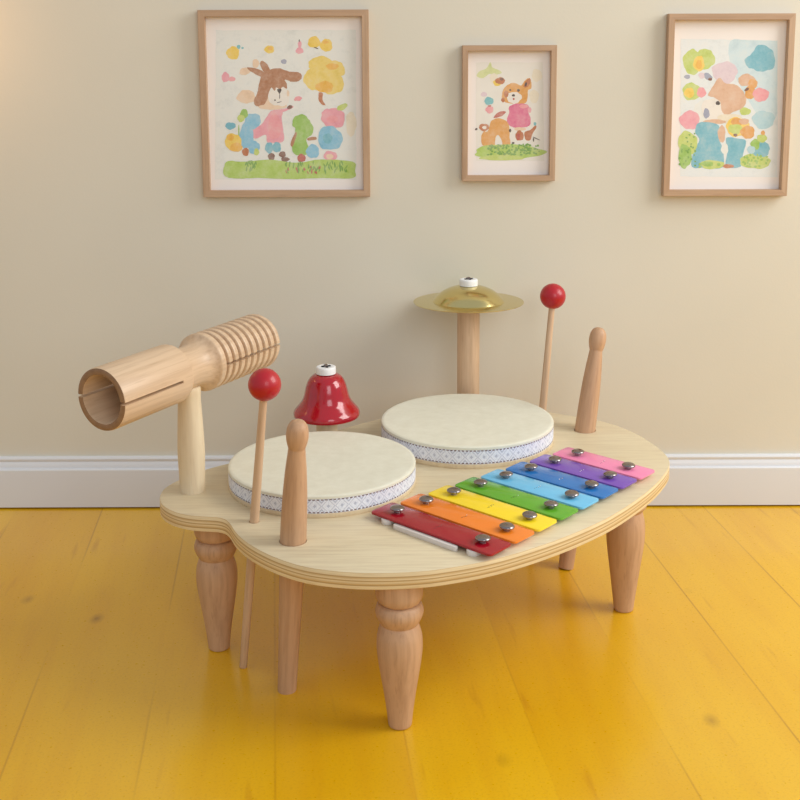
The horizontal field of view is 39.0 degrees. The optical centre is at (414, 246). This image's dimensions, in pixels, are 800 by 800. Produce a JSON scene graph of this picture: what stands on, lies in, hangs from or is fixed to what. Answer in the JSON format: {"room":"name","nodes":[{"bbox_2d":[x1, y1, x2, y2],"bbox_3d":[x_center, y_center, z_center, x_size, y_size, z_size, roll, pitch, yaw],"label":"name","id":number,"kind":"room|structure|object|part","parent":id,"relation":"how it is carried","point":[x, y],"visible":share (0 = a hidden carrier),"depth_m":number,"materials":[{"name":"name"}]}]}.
{"room":"children's playroom","nodes":[
{"label":"children's playroom","id":0,"kind":"room"},
{"bbox_2d":[0,0,799,455],"bbox_3d":[-0.003,-0.503,1.835,5.200,1.900,0.100,0,9,0],"label":"wall","id":1,"kind":"structure","parent":0,"point":[112,247],"depth_m":1.86,"materials":[{"name":"beige paint"}]},
{"bbox_2d":[197,9,369,196],"bbox_3d":[-0.209,-0.229,1.821,0.271,0.298,0.016,0,9,0],"label":"framed picture","id":2,"kind":"object","parent":1,"relation":"attached to","point":[285,97],"visible":1,"depth_m":1.82,"materials":[{"name":"multicoloured paper"}]},
{"bbox_2d":[215,29,356,179],"bbox_3d":[-0.210,-0.227,1.825,0.234,0.241,0.001,0,9,0],"label":"painting","id":3,"kind":"object","parent":2,"relation":"attached to","point":[286,99],"depth_m":1.82},
{"bbox_2d":[0,454,799,507],"bbox_3d":[0.000,0.398,1.924,5.200,0.085,0.016,0,9,0],"label":"baseboard","id":4,"kind":"structure","parent":1,"relation":"attached to","point":[694,479],"depth_m":1.92,"materials":[{"name":"white wood"}]},
{"bbox_2d":[462,45,556,180],"bbox_3d":[0.151,-0.214,1.823,0.151,0.217,0.016,0,9,0],"label":"framed picture","id":5,"kind":"object","parent":1,"relation":"attached to","point":[509,91],"visible":1,"depth_m":1.82,"materials":[{"name":"multicoloured paper"}]},
{"bbox_2d":[475,62,546,160],"bbox_3d":[0.156,-0.218,1.827,0.118,0.159,0.001,0,9,0],"label":"painting","id":6,"kind":"object","parent":5,"relation":"attached to","point":[511,97],"depth_m":1.83,"materials":[{"name":"paper"}]},
{"bbox_2d":[661,13,795,195],"bbox_3d":[0.504,-0.227,1.822,0.201,0.291,0.016,0,9,0],"label":"framed picture","id":7,"kind":"object","parent":1,"relation":"attached to","point":[729,76],"visible":1,"depth_m":1.82,"materials":[{"name":"multicoloured paper"}]},
{"bbox_2d":[678,39,777,176],"bbox_3d":[0.509,-0.223,1.826,0.166,0.223,0.001,0,9,0],"label":"painting","id":8,"kind":"object","parent":7,"relation":"attached to","point":[728,88],"depth_m":1.83,"materials":[{"name":"multicoloured paper"}]},
{"bbox_2d":[0,505,799,799],"bbox_3d":[0.002,0.737,0.294,5.200,0.050,3.542,0,9,0],"label":"floor","id":9,"kind":"structure","parent":0,"point":[532,685],"depth_m":1.39,"materials":[{"name":"yellow wood"}]},
{"bbox_2d":[78,277,669,729],"bbox_3d":[-0.007,0.305,1.505,0.766,0.412,0.524,-9,13,-44],"label":"table","id":10,"kind":"object","parent":9,"relation":"on","point":[466,485],"visible":0.99,"depth_m":1.44,"materials":[{"name":"brown wood"}]},
{"bbox_3d":[-0.254,0.431,1.453,0.055,0.180,0.055,0,9,0],"label":"leg","id":11,"kind":"part","parent":10,"relation":"part of","materials":[{"name":"brown wood"}]},
{"bbox_2d":[239,368,280,668],"bbox_3d":[-0.192,0.337,1.362,0.073,0.395,0.039,4,10,22],"label":"mallet","id":12,"kind":"object","parent":10,"relation":"in","point":[264,384],"visible":0.98,"depth_m":1.35,"materials":[{"name":"brown wood"}]},
{"bbox_2d":[278,419,308,694],"bbox_3d":[-0.143,0.367,1.321,0.031,0.355,0.066,-7,11,-34],"label":"drumstick","id":13,"kind":"object","parent":10,"relation":"in","point":[293,528],"visible":0.85,"depth_m":1.30,"materials":[{"name":"brown wood"}]},
{"bbox_3d":[-0.131,0.236,1.672,0.031,0.093,0.031,0,9,0],"label":"post","id":14,"kind":"part","parent":10,"relation":"part of","materials":[{"name":"brown wood"}]},
{"bbox_3d":[-0.017,0.459,1.281,0.055,0.180,0.055,0,9,0],"label":"leg","id":15,"kind":"part","parent":10,"relation":"part of","materials":[{"name":"brown wood"}]},
{"bbox_3d":[0.086,0.164,1.812,0.036,0.190,0.036,0,8,0],"label":"post","id":16,"kind":"part","parent":10,"relation":"part of","materials":[{"name":"brown wood"}]},
{"bbox_2d":[539,283,565,409],"bbox_3d":[0.207,0.264,1.770,0.040,0.406,0.110,3,10,16],"label":"mallet","id":17,"kind":"object","parent":10,"relation":"in","point":[552,296],"visible":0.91,"depth_m":1.76,"materials":[{"name":"red paint"}]},
{"bbox_2d":[558,327,605,569],"bbox_3d":[0.252,0.303,1.704,0.031,0.355,0.114,7,12,39],"label":"drumstick","id":18,"kind":"object","parent":10,"relation":"in","point":[586,419],"visible":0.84,"depth_m":1.70,"materials":[{"name":"brown wood"}]},
{"bbox_3d":[0.289,0.413,1.552,0.055,0.180,0.055,0,9,0],"label":"leg","id":19,"kind":"part","parent":10,"relation":"part of","materials":[{"name":"brown wood"}]}
]}

